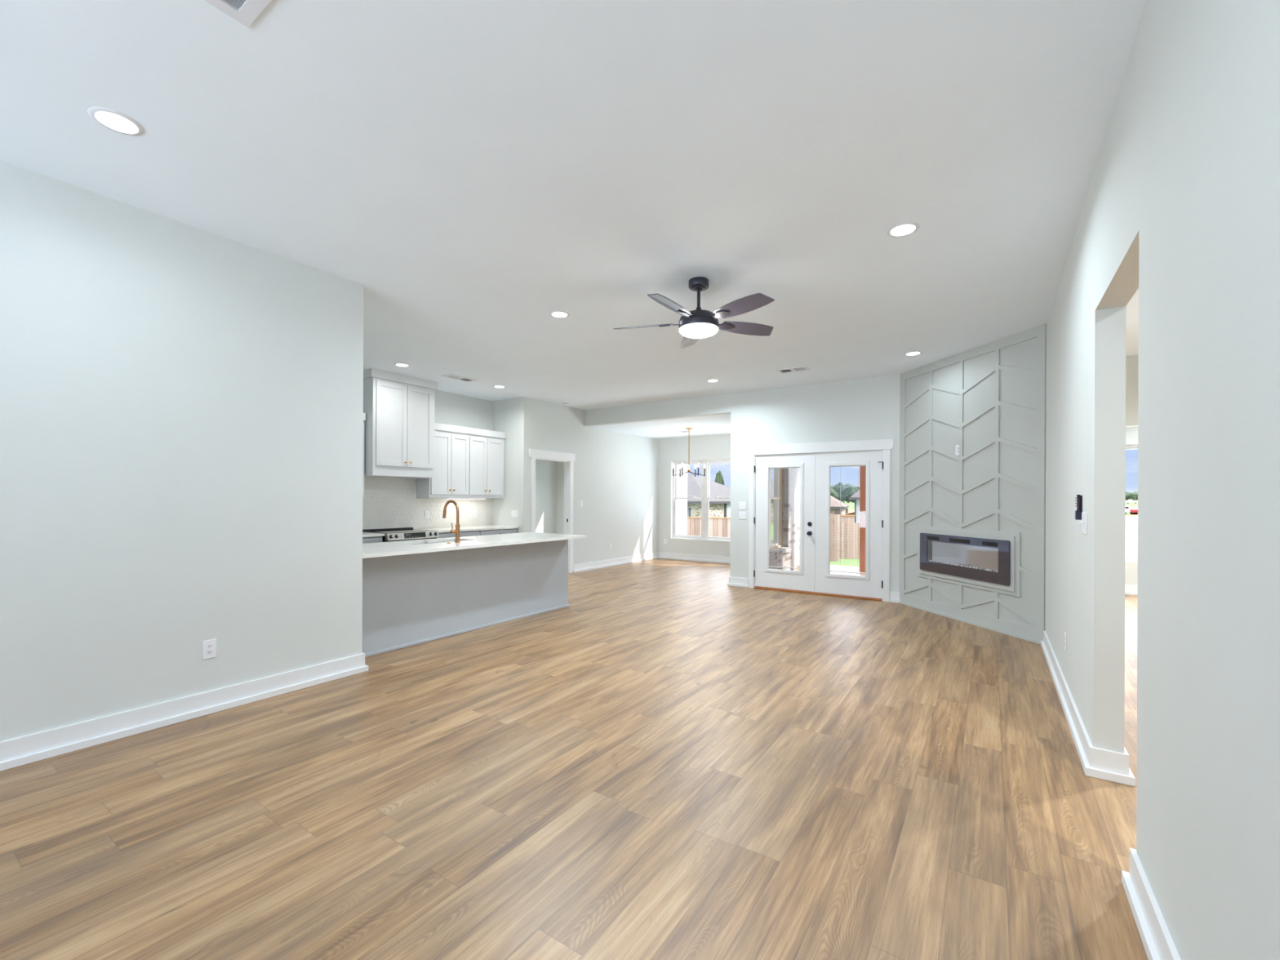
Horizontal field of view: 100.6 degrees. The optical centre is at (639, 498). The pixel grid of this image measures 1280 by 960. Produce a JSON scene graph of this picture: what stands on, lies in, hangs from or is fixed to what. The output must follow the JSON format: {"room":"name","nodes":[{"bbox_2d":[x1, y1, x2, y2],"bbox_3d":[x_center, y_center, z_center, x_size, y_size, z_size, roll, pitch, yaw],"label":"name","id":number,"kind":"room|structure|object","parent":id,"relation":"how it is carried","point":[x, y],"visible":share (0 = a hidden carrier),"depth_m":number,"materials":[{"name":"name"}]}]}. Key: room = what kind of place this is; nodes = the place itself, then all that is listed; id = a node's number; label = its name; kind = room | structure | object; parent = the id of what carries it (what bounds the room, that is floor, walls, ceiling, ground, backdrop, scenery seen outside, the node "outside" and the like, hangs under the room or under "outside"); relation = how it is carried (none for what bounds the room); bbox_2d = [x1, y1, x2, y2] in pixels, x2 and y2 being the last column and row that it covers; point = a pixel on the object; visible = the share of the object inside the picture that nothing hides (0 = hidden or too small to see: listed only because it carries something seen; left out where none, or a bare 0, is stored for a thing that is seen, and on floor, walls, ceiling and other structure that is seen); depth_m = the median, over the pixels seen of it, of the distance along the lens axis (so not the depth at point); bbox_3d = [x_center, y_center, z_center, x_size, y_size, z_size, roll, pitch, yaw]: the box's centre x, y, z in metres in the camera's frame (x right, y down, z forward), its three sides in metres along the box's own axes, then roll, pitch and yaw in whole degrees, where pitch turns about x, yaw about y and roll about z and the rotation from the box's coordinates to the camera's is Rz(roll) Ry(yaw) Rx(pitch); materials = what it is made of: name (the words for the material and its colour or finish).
{"room":"living room","nodes":[
{"label":"living room","id":0,"kind":"room"},
{"bbox_2d":[0,160,363,741],"bbox_3d":[-3.863,-0.246,1.771,0.120,3.200,5.887,0,0,34],"label":"wall","id":1,"kind":"structure","parent":0,"point":[181,404],"depth_m":3.18,"materials":[{"name":"paint"}]},
{"bbox_2d":[0,653,368,771],"bbox_3d":[-3.813,1.284,1.754,0.074,0.139,5.921,0,0,34],"label":"baseboard","id":2,"kind":"structure","parent":1,"relation":"attached to","point":[35,747],"depth_m":3.17,"materials":[{"name":"white paint"}]},
{"bbox_2d":[202,638,216,659],"bbox_3d":[-2.733,0.954,3.371,0.008,0.117,0.071,0,0,34],"label":"wall outlet","id":3,"kind":"object","parent":1,"relation":"attached to","point":[209,646],"visible":1,"depth_m":3.37,"materials":[{"name":"white plastic"}]},
{"bbox_2d":[206,649,213,654],"bbox_3d":[-2.730,0.973,3.369,0.002,0.027,0.033,0,0,34],"label":"receptacle","id":4,"kind":"object","parent":3,"relation":"attached to","point":[208,651],"depth_m":3.37,"materials":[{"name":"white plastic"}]},
{"bbox_2d":[206,643,213,648],"bbox_3d":[-2.730,0.934,3.369,0.002,0.027,0.033,0,0,34],"label":"receptacle","id":5,"kind":"object","parent":3,"relation":"attached to","point":[209,646],"depth_m":3.37,"materials":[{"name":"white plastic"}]},
{"bbox_2d":[435,390,493,431],"bbox_3d":[-3.706,-0.245,7.570,0.120,3.200,4.210,0,0,34],"label":"wall","id":6,"kind":"structure","parent":0,"point":[452,409],"depth_m":8.69,"materials":[{"name":"paint"}]},
{"bbox_2d":[362,413,365,497],"bbox_3d":[-3.958,-0.575,6.749,0.361,1.113,0.782,0,0,34],"label":"upper cabinet","id":7,"kind":"object","parent":6,"relation":"attached to","point":[364,414],"visible":0.03,"depth_m":7.00,"materials":[{"name":"white paint"}]},
{"bbox_2d":[363,368,438,478],"bbox_3d":[-3.407,-1.000,7.434,0.521,1.388,0.994,0,0,34],"label":"upper cabinet","id":8,"kind":"object","parent":6,"relation":"attached to","point":[399,410],"visible":0.98,"depth_m":7.22,"materials":[{"name":"white paint"}]},
{"bbox_2d":[362,476,492,529],"bbox_3d":[-3.482,0.065,7.795,0.008,0.780,3.355,0,0,34],"label":"tile backsplash","id":9,"kind":"structure","parent":6,"relation":"attached to","point":[387,502],"depth_m":7.87,"materials":[{"name":"tile"}]},
{"bbox_2d":[416,422,470,497],"bbox_3d":[-3.013,-0.571,8.176,0.361,1.113,0.705,0,0,34],"label":"upper cabinet","id":10,"kind":"object","parent":6,"relation":"attached to","point":[451,442],"visible":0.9,"depth_m":8.08,"materials":[{"name":"white paint"}]},
{"bbox_2d":[468,427,505,497],"bbox_3d":[-2.614,-0.570,8.780,0.361,1.113,0.738,0,0,34],"label":"upper cabinet","id":11,"kind":"object","parent":6,"relation":"attached to","point":[486,447],"visible":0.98,"depth_m":8.68,"materials":[{"name":"white paint"}]},
{"bbox_2d":[445,497,485,499],"bbox_3d":[-2.784,-0.004,8.511,0.080,0.018,0.720,0,0,34],"label":"light","id":12,"kind":"object","parent":11,"relation":"attached to","point":[446,498],"visible":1,"depth_m":8.49,"materials":[{"name":"white plastic"}]},
{"bbox_2d":[492,396,528,533],"bbox_3d":[-2.209,-0.239,9.034,0.760,3.200,0.115,0,0,34],"label":"wall","id":13,"kind":"structure","parent":0,"point":[510,416],"depth_m":8.90,"materials":[{"name":"paint"}]},
{"bbox_2d":[511,510,518,517],"bbox_3d":[-2.095,0.251,8.879,0.163,0.117,0.016,0,0,34],"label":"light switch","id":14,"kind":"object","parent":13,"relation":"attached to","point":[514,513],"visible":1,"depth_m":8.88,"materials":[{"name":"white plastic"}]},
{"bbox_2d":[535,459,556,533],"bbox_3d":[-3.877,-0.246,13.272,0.120,3.200,5.110,0,0,34],"label":"wall","id":15,"kind":"structure","parent":0,"point":[545,471],"depth_m":15.00,"materials":[{"name":"paint"}]},
{"bbox_2d":[556,462,564,533],"bbox_3d":[-0.794,-0.233,14.367,4.050,3.200,0.120,0,0,34],"label":"wall","id":16,"kind":"structure","parent":0,"point":[560,465],"depth_m":15.29,"materials":[{"name":"paint"}]},
{"bbox_2d":[0,0,1146,409],"bbox_3d":[0.033,-1.755,2.783,11.630,0.150,12.070,0,0,34],"label":"ceiling","id":17,"kind":"structure","parent":0,"point":[483,170],"depth_m":2.63,"materials":[{"name":"paint"}]},
{"bbox_2d":[87,106,145,135],"bbox_3d":[-2.342,-1.686,2.378,0.184,0.008,0.184,0,0,34],"label":"recessed light","id":18,"kind":"object","parent":17,"relation":"in","point":[113,120],"visible":1,"depth_m":2.37,"materials":[{"name":"white metal"}]},
{"bbox_2d":[204,0,271,27],"bbox_3d":[-1.342,-1.682,1.626,0.385,0.008,0.382,0,0,34],"label":"ceiling vent","id":19,"kind":"object","parent":17,"relation":"in","point":[244,11],"visible":1,"depth_m":1.82,"materials":[{"name":"white metal"}]},
{"bbox_2d":[394,363,409,366],"bbox_3d":[-3.003,-1.688,6.705,0.184,0.008,0.184,0,0,34],"label":"recessed light","id":20,"kind":"object","parent":17,"relation":"in","point":[396,364],"visible":1,"depth_m":6.69,"materials":[{"name":"white metal"}]},
{"bbox_2d":[441,373,477,382],"bbox_3d":[-2.515,-1.687,7.421,0.200,0.008,0.450,0,0,34],"label":"ceiling vent","id":21,"kind":"object","parent":17,"relation":"in","point":[449,375],"visible":1,"depth_m":7.41,"materials":[{"name":"white metal"}]},
{"bbox_2d":[549,311,569,317],"bbox_3d":[-0.733,-1.679,4.840,0.184,0.008,0.184,0,0,34],"label":"recessed light","id":22,"kind":"object","parent":17,"relation":"in","point":[553,313],"visible":1,"depth_m":4.83,"materials":[{"name":"white metal"}]},
{"bbox_2d":[613,276,774,348],"bbox_3d":[0.434,-1.465,4.035,1.285,0.426,1.251,0,0,34],"label":"ceiling fan","id":23,"kind":"object","parent":17,"relation":"hanging from","point":[694,325],"visible":1,"depth_m":3.98,"materials":[{"name":"grey metal"}]},
{"bbox_2d":[706,378,719,382],"bbox_3d":[1.032,-1.671,7.515,0.184,0.008,0.184,0,0,34],"label":"recessed light","id":24,"kind":"object","parent":17,"relation":"in","point":[711,380],"visible":1,"depth_m":7.50,"materials":[{"name":"white metal"}]},
{"bbox_2d":[775,365,809,373],"bbox_3d":[1.978,-1.668,6.866,0.375,0.008,0.225,0,0,34],"label":"ceiling vent","id":25,"kind":"object","parent":17,"relation":"in","point":[803,367],"visible":1,"depth_m":6.86,"materials":[{"name":"white metal"}]},
{"bbox_2d":[886,222,919,236],"bbox_3d":[1.633,-1.669,3.297,0.184,0.008,0.184,0,0,34],"label":"recessed light","id":26,"kind":"object","parent":17,"relation":"in","point":[904,228],"visible":1,"depth_m":3.29,"materials":[{"name":"white metal"}]},
{"bbox_2d":[904,351,922,355],"bbox_3d":[3.127,-1.663,6.079,0.184,0.008,0.184,0,0,34],"label":"recessed light","id":27,"kind":"object","parent":17,"relation":"in","point":[913,353],"visible":1,"depth_m":6.06,"materials":[{"name":"white metal"}]},
{"bbox_2d":[0,558,1147,959],"bbox_3d":[-0.521,1.428,5.018,15.000,0.120,15.200,0,0,34],"label":"floor","id":28,"kind":"structure","parent":0,"point":[670,761],"depth_m":2.39,"materials":[{"name":"brown wood"}]},
{"bbox_2d":[362,536,382,543],"bbox_3d":[-3.795,0.917,6.731,0.664,0.872,0.778,0,0,34],"label":"base cabinet","id":29,"kind":"object","parent":28,"relation":"on","point":[375,539],"visible":0.1,"depth_m":6.78,"materials":[{"name":"grey paint"}]},
{"bbox_2d":[362,532,385,537],"bbox_3d":[-3.842,0.464,6.661,0.649,0.032,0.968,0,0,34],"label":"countertop","id":30,"kind":"structure","parent":29,"relation":"on","point":[364,534],"depth_m":6.79,"materials":[{"name":"white stone"}]},
{"bbox_2d":[362,527,439,544],"bbox_3d":[-3.321,0.879,7.360,0.731,0.914,0.762,0,0,34],"label":"range","id":31,"kind":"object","parent":28,"relation":"on","point":[401,534],"visible":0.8,"depth_m":7.23,"materials":[{"name":"silver metal"}]},
{"bbox_2d":[362,528,433,533],"bbox_3d":[-3.326,0.446,7.364,0.545,0.010,0.762,0,0,34],"label":"cooktop","id":32,"kind":"object","parent":31,"relation":"in","point":[373,531],"depth_m":7.30,"materials":[{"name":"black glass"}]},
{"bbox_2d":[436,530,479,542],"bbox_3d":[-2.930,0.921,8.037,0.664,0.872,0.770,0,0,34],"label":"base cabinet","id":33,"kind":"object","parent":28,"relation":"on","point":[472,533],"visible":0.08,"depth_m":7.91,"materials":[{"name":"grey paint"}]},
{"bbox_2d":[422,524,519,533],"bbox_3d":[-2.716,0.469,8.361,0.649,0.032,1.562,0,0,34],"label":"countertop","id":34,"kind":"structure","parent":33,"relation":"on","point":[441,530],"depth_m":8.30,"materials":[{"name":"white stone"}]},
{"bbox_2d":[362,539,568,657],"bbox_3d":[-1.965,0.920,5.754,0.676,0.882,2.852,0,0,34],"label":"kitchen island","id":35,"kind":"object","parent":28,"relation":"on","point":[408,600],"visible":0.57,"depth_m":5.33,"materials":[{"name":"grey paint"}]},
{"bbox_2d":[362,532,586,558],"bbox_3d":[-1.867,0.463,5.693,1.005,0.031,2.856,0,0,34],"label":"countertop","id":36,"kind":"structure","parent":35,"relation":"on","point":[405,547],"depth_m":5.43,"materials":[{"name":"white stone"}]},
{"bbox_2d":[442,500,460,542],"bbox_3d":[-1.975,0.229,5.496,0.266,0.435,0.108,0,0,34],"label":"kitchen faucet","id":37,"kind":"object","parent":36,"relation":"on","point":[456,531],"visible":1,"depth_m":5.45,"materials":[{"name":"gold metal"}]},
{"bbox_2d":[479,528,516,535],"bbox_3d":[-2.502,0.922,8.684,0.664,0.872,0.778,0,0,34],"label":"base cabinet","id":38,"kind":"object","parent":28,"relation":"on","point":[484,532],"visible":0.15,"depth_m":8.50,"materials":[{"name":"grey paint"}]},
{"bbox_2d":[528,397,657,564],"bbox_3d":[-0.739,0.267,10.677,0.120,4.200,4.250,0,0,34],"label":"wall","id":39,"kind":"structure","parent":0,"point":[615,473],"depth_m":10.61,"materials":[{"name":"paint"}]},
{"bbox_2d":[528,448,575,573],"bbox_3d":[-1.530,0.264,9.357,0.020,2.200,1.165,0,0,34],"label":"trim","id":40,"kind":"structure","parent":39,"relation":"attached to","point":[533,453],"depth_m":9.40,"materials":[{"name":"white paint"}]},
{"bbox_2d":[573,551,658,573],"bbox_3d":[-0.744,1.296,10.537,0.034,0.139,4.245,0,0,34],"label":"baseboard","id":41,"kind":"structure","parent":39,"relation":"attached to","point":[605,563],"depth_m":10.84,"materials":[{"name":"white paint"}]},
{"bbox_2d":[588,413,730,439],"bbox_3d":[1.015,-1.454,10.462,3.270,0.150,2.680,0,0,34],"label":"ceiling","id":42,"kind":"structure","parent":0,"point":[714,424],"depth_m":10.25,"materials":[{"name":"paint"}]},
{"bbox_2d":[672,427,705,476],"bbox_3d":[0.958,-0.912,10.370,0.577,0.933,0.640,0,0,34],"label":"chandelier","id":43,"kind":"object","parent":42,"relation":"hanging from","point":[689,428],"visible":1,"depth_m":10.36,"materials":[{"name":"gold metal"}]},
{"bbox_2d":[675,463,687,535],"bbox_3d":[0.868,-0.026,12.894,0.110,3.600,0.980,0,0,34],"label":"brick wall","id":44,"kind":"structure","parent":0,"point":[682,482],"depth_m":13.04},
{"bbox_2d":[657,434,773,556],"bbox_3d":[1.766,-0.223,11.496,3.150,3.200,0.120,0,0,34],"label":"wall","id":45,"kind":"structure","parent":0,"point":[716,446],"depth_m":12.00,"materials":[{"name":"paint"}]},
{"bbox_2d":[657,551,730,564],"bbox_3d":[1.653,1.306,11.475,2.927,0.139,0.034,0,0,34],"label":"baseboard","id":46,"kind":"structure","parent":45,"relation":"attached to","point":[719,559],"depth_m":11.75,"materials":[{"name":"white paint"}]},
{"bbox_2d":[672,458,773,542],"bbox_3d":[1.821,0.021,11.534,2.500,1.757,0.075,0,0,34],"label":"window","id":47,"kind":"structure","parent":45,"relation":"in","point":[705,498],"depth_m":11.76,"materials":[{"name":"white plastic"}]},
{"bbox_2d":[584,373,900,591],"bbox_3d":[1.839,0.278,8.231,6.880,4.200,0.120,0,0,34],"label":"wall","id":48,"kind":"structure","parent":0,"point":[864,408],"depth_m":7.90,"materials":[{"name":"paint"}]},
{"bbox_2d":[727,576,748,587],"bbox_3d":[2.276,1.309,9.454,0.344,0.139,2.715,0,0,34],"label":"baseboard","id":49,"kind":"structure","parent":48,"relation":"attached to","point":[733,581],"depth_m":8.33,"materials":[{"name":"white paint"}]},
{"bbox_2d":[738,502,746,509],"bbox_3d":[1.600,0.109,8.308,0.117,0.117,0.016,0,0,34],"label":"light switch","id":50,"kind":"object","parent":48,"relation":"attached to","point":[742,505],"visible":1,"depth_m":8.31,"materials":[{"name":"white plastic"}]},
{"bbox_2d":[738,511,746,519],"bbox_3d":[1.600,0.259,8.308,0.117,0.117,0.016,0,0,34],"label":"light switch","id":51,"kind":"object","parent":48,"relation":"attached to","point":[742,515],"visible":1,"depth_m":8.31,"materials":[{"name":"white plastic"}]},
{"bbox_2d":[753,453,815,591],"bbox_3d":[2.129,0.341,7.967,0.968,2.015,0.112,0,0,34],"label":"door","id":52,"kind":"structure","parent":48,"relation":"in","point":[803,580],"depth_m":7.94,"materials":[{"name":"white paint"}]},
{"bbox_2d":[768,466,799,568],"bbox_3d":[2.171,0.282,7.982,0.478,1.510,0.014,0,0,34],"label":"glass pane","id":53,"kind":"object","parent":52,"relation":"in","point":[779,468],"depth_m":8.00,"materials":[{"name":"clear glass"}]},
{"bbox_2d":[754,586,881,600],"bbox_3d":[2.554,1.369,7.743,1.811,0.024,0.160,0,0,34],"label":"threshold","id":54,"kind":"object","parent":48,"relation":"attached to","point":[755,587],"depth_m":7.65,"materials":[{"name":"brown wood"}]},
{"bbox_2d":[746,438,893,601],"bbox_3d":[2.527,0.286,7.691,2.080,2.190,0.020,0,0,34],"label":"trim","id":55,"kind":"structure","parent":48,"relation":"attached to","point":[886,445],"depth_m":7.55,"materials":[{"name":"white paint"}]},
{"bbox_2d":[814,450,883,598],"bbox_3d":[2.924,0.345,7.465,0.920,2.015,0.072,0,0,34],"label":"door","id":56,"kind":"structure","parent":48,"relation":"in","point":[870,585],"depth_m":7.43,"materials":[{"name":"white paint"}]},
{"bbox_2d":[830,465,866,573],"bbox_3d":[2.926,0.285,7.482,0.478,1.510,0.014,0,0,34],"label":"glass pane","id":57,"kind":"object","parent":56,"relation":"in","point":[837,466],"depth_m":7.48,"materials":[{"name":"clear glass"}]},
{"bbox_2d":[889,591,900,603],"bbox_3d":[3.412,1.314,7.095,0.135,0.139,0.034,0,0,34],"label":"baseboard","id":58,"kind":"structure","parent":48,"relation":"attached to","point":[894,596],"depth_m":7.10,"materials":[{"name":"white paint"}]},
{"bbox_2d":[773,468,777,544],"bbox_3d":[2.275,-0.221,9.552,0.155,3.200,2.561,0,0,34],"label":"wall","id":59,"kind":"structure","parent":0,"point":[775,470],"depth_m":10.07,"materials":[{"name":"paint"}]},
{"bbox_2d":[768,468,782,549],"bbox_3d":[2.248,0.023,9.413,0.075,1.757,1.460,0,0,34],"label":"window","id":60,"kind":"structure","parent":59,"relation":"in","point":[780,512],"depth_m":9.97,"materials":[{"name":"white plastic"}]},
{"bbox_2d":[768,467,799,570],"bbox_3d":[2.492,-0.020,9.623,0.130,3.600,2.681,0,0,34],"label":"brick wall","id":61,"kind":"structure","parent":0,"point":[790,499],"depth_m":10.04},
{"bbox_2d":[768,546,791,556],"bbox_3d":[2.334,0.942,9.354,0.170,0.075,1.580,0,0,34],"label":"trim","id":62,"kind":"structure","parent":61,"relation":"attached to","point":[787,549],"depth_m":9.43,"materials":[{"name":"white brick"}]},
{"bbox_2d":[905,337,1036,628],"bbox_3d":[3.679,-0.140,6.064,0.030,3.050,2.067,0,0,-11],"label":"wall","id":63,"kind":"structure","parent":0,"point":[1019,388],"depth_m":5.81,"materials":[{"name":"grey paint"}]},
{"bbox_2d":[955,444,959,455],"bbox_3d":[3.655,-0.562,6.103,0.008,0.118,0.067,0,0,-11],"label":"outlet plate","id":64,"kind":"object","parent":63,"relation":"attached to","point":[957,446],"visible":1,"depth_m":6.11,"materials":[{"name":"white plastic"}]},
{"bbox_2d":[920,533,1010,585],"bbox_3d":[3.643,0.653,6.018,0.051,0.458,1.285,0,0,-11],"label":"electric fireplace","id":65,"kind":"object","parent":63,"relation":"attached to","point":[987,560],"visible":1,"depth_m":5.92,"materials":[{"name":"glass"}]},
{"bbox_2d":[927,535,938,540],"bbox_3d":[3.542,0.475,6.423,0.002,0.043,0.193,0,0,-11],"label":"vent","id":66,"kind":"object","parent":65,"relation":"attached to","point":[929,537],"depth_m":6.42,"materials":[{"name":"black metal"}]},
{"bbox_2d":[982,541,997,546],"bbox_3d":[3.695,0.476,5.612,0.002,0.043,0.192,0,0,-11],"label":"vent","id":67,"kind":"object","parent":65,"relation":"attached to","point":[984,544],"depth_m":5.61,"materials":[{"name":"black metal"}]},
{"bbox_2d":[898,324,1046,644],"bbox_3d":[3.649,-0.140,6.059,0.031,3.050,2.067,0,0,-11],"label":"trim","id":68,"kind":"structure","parent":63,"relation":"attached to","point":[995,624],"depth_m":5.69,"materials":[{"name":"grey paint"}]},
{"bbox_2d":[1124,426,1137,585],"bbox_3d":[7.724,-0.198,7.455,3.792,3.200,0.120,0,0,34],"label":"wall","id":69,"kind":"structure","parent":0,"point":[1131,433],"depth_m":7.75,"materials":[{"name":"paint"}]},
{"bbox_2d":[1124,584,1137,595],"bbox_3d":[7.688,1.332,7.383,3.522,0.139,0.034,0,0,34],"label":"baseboard","id":70,"kind":"structure","parent":69,"relation":"attached to","point":[1129,589],"depth_m":7.73,"materials":[{"name":"white paint"}]},
{"bbox_2d":[1124,444,1137,561],"bbox_3d":[7.542,0.063,7.632,2.250,1.722,0.075,0,0,34],"label":"window","id":71,"kind":"structure","parent":69,"relation":"in","point":[1131,446],"depth_m":7.81,"materials":[{"name":"white plastic"}]},
{"bbox_2d":[1125,355,1138,426],"bbox_3d":[6.529,-1.323,5.647,3.556,0.960,0.120,0,0,34],"label":"wall","id":72,"kind":"structure","parent":0,"point":[1131,362],"depth_m":6.13,"materials":[{"name":"paint"}]},
{"bbox_2d":[1044,0,1279,959],"bbox_3d":[2.287,0.280,2.575,0.116,4.200,14.020,0,0,34],"label":"wall","id":73,"kind":"structure","parent":0,"point":[1181,206],"depth_m":1.41,"materials":[{"name":"paint"}]},
{"bbox_2d":[1064,631,1066,650],"bbox_3d":[2.908,0.972,3.630,0.008,0.117,0.071,0,0,34],"label":"wall outlet","id":74,"kind":"object","parent":73,"relation":"attached to","point":[1065,633],"visible":1,"depth_m":3.60,"materials":[{"name":"white plastic"}]},
{"bbox_2d":[1075,494,1082,519],"bbox_3d":[2.499,0.047,3.024,0.028,0.143,0.050,0,0,34],"label":"thermostat","id":75,"kind":"object","parent":73,"relation":"attached to","point":[1078,511],"visible":0.98,"depth_m":3.01,"materials":[{"name":"black plastic"}]},
{"bbox_2d":[1080,512,1087,534],"bbox_3d":[2.434,0.133,2.916,0.016,0.117,0.163,0,0,34],"label":"light switch","id":76,"kind":"object","parent":73,"relation":"attached to","point":[1084,515],"visible":1,"depth_m":2.89,"materials":[{"name":"white plastic"}]},
{"bbox_2d":[1040,631,1135,786],"bbox_3d":[4.218,1.317,5.499,0.184,0.139,6.967,0,0,34],"label":"baseboard","id":77,"kind":"structure","parent":73,"relation":"attached to","point":[1096,762],"depth_m":2.77,"materials":[{"name":"white paint"}]},
{"bbox_2d":[1121,848,1180,959],"bbox_3d":[0.111,1.300,-0.705,0.184,0.139,6.152,0,0,34],"label":"baseboard","id":78,"kind":"structure","parent":73,"relation":"attached to","point":[1157,942],"depth_m":1.66,"materials":[{"name":"white paint"}]},
{"label":"outside","id":79,"kind":"structure","parent":0,"visible":0},
{"bbox_2d":[770,501,1137,567],"bbox_3d":[115.268,2.253,321.757,610.575,2.600,639.939,0,0,34],"label":"lawn","id":80,"kind":"structure","parent":79,"point":[1132,505],"depth_m":42.23,"materials":[{"name":"green plant"}]},
{"bbox_2d":[687,516,730,537],"bbox_3d":[1.645,1.499,16.764,3.721,1.855,0.180,0,0,16],"label":"fence","id":81,"kind":"object","parent":80,"relation":"on","point":[718,526],"visible":0.17,"depth_m":16.52,"materials":[{"name":"brown wood"}]},
{"bbox_2d":[687,473,730,517],"bbox_3d":[5.251,0.482,44.495,8.627,5.220,14.951,0,0,34],"label":"house","id":82,"kind":"structure","parent":80,"relation":"on","point":[718,508],"depth_m":39.01,"materials":[{"name":"grey"}]},
{"bbox_2d":[770,479,773,523],"bbox_3d":[14.472,0.031,69.000,8.912,5.800,16.270,0,0,18],"label":"house","id":83,"kind":"structure","parent":80,"relation":"on","point":[771,480],"depth_m":61.20,"materials":[{"name":"grey"}]},
{"bbox_2d":[830,487,838,498],"bbox_3d":[53.357,-0.843,149.886,4.789,5.217,5.220,0,0,34],"label":"tree","id":84,"kind":"object","parent":80,"relation":"on","point":[833,493],"visible":0.23,"depth_m":148.24,"materials":[{"name":"green plant"}]},
{"bbox_2d":[830,514,839,561],"bbox_3d":[7.768,1.723,23.575,2.119,2.080,0.150,0,0,0],"label":"fence","id":85,"kind":"object","parent":80,"relation":"on","point":[833,526],"visible":0.25,"depth_m":23.50,"materials":[{"name":"brown wood"}]},
{"bbox_2d":[832,482,843,500],"bbox_3d":[65.513,-1.957,175.069,4.398,7.114,3.716,0,0,34],"label":"tree","id":86,"kind":"object","parent":80,"relation":"on","point":[838,486],"visible":0.38,"depth_m":173.76,"materials":[{"name":"green plant"}]},
{"bbox_2d":[830,495,848,515],"bbox_3d":[19.415,1.001,56.000,4.564,4.300,11.329,0,0,23],"label":"house","id":87,"kind":"structure","parent":80,"relation":"on","point":[835,508],"depth_m":51.09,"materials":[{"name":"beige"}]},
{"bbox_2d":[839,515,854,523],"bbox_3d":[11.608,2.011,30.240,1.267,2.215,0.160,0,0,0],"label":"fence","id":88,"kind":"object","parent":80,"relation":"on","point":[848,518],"visible":0.21,"depth_m":30.30,"materials":[{"name":"brown wood"}]},
{"bbox_2d":[839,484,856,502],"bbox_3d":[66.653,-1.632,170.077,5.214,6.503,5.088,0,0,34],"label":"tree","id":89,"kind":"object","parent":80,"relation":"on","point":[846,492],"visible":0.8,"depth_m":168.66,"materials":[{"name":"green plant"}]},
{"bbox_2d":[839,523,859,559],"bbox_3d":[11.571,2.103,26.075,3.700,1.830,0.150,0,0,0],"label":"fence","id":90,"kind":"object","parent":80,"relation":"on","point":[848,528],"visible":0.13,"depth_m":26.00,"materials":[{"name":"brown wood"}]},
{"bbox_2d":[845,509,854,515],"bbox_3d":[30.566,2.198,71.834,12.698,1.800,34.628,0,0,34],"label":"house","id":91,"kind":"structure","parent":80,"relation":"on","point":[851,512],"depth_m":58.78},
{"bbox_2d":[848,489,859,523],"bbox_3d":[18.647,0.198,37.250,5.195,5.900,14.476,0,0,34],"label":"house","id":92,"kind":"structure","parent":80,"relation":"on","point":[855,496],"depth_m":32.82,"materials":[{"name":"grey"}]},
{"bbox_2d":[1124,506,1133,514],"bbox_3d":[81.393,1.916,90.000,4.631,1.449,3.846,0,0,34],"label":"car","id":93,"kind":"object","parent":80,"relation":"on","point":[1127,508],"visible":0.25,"depth_m":89.16,"materials":[{"name":"white paint"}]},
{"bbox_2d":[1125,492,1136,503],"bbox_3d":[183.553,-0.320,200.127,5.307,4.318,4.654,0,0,34],"label":"tree","id":94,"kind":"object","parent":80,"relation":"on","point":[1129,495],"visible":0.48,"depth_m":198.39,"materials":[{"name":"green plant"}]},
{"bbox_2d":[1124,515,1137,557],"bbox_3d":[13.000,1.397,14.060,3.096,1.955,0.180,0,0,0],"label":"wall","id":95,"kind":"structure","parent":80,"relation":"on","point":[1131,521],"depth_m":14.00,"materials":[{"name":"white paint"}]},
{"bbox_2d":[1129,506,1137,515],"bbox_3d":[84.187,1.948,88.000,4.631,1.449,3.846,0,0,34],"label":"car","id":96,"kind":"object","parent":80,"relation":"on","point":[1135,510],"visible":0.19,"depth_m":88.43,"materials":[{"name":"red paint"}]},
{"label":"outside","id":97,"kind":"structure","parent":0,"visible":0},
{"bbox_2d":[715,470,724,485],"bbox_3d":[11.204,-0.802,74.955,1.561,6.438,1.342,0,0,-12],"label":"tree","id":98,"kind":"object","parent":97,"point":[719,478],"visible":0.33,"depth_m":74.73,"materials":[{"name":"green plant"}]},
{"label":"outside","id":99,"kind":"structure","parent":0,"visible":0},
{"bbox_3d":[3.598,1.610,9.312,2.070,0.250,3.391,0,0,34],"label":"patio slab","id":100,"kind":"object","parent":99,"visible":0},
{"bbox_2d":[859,466,866,571],"bbox_3d":[4.288,0.063,10.176,0.145,2.848,0.145,0,0,34],"label":"patio post","id":101,"kind":"object","parent":100,"relation":"on","point":[862,474],"visible":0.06,"depth_m":10.13,"materials":[{"name":"brown wood"}]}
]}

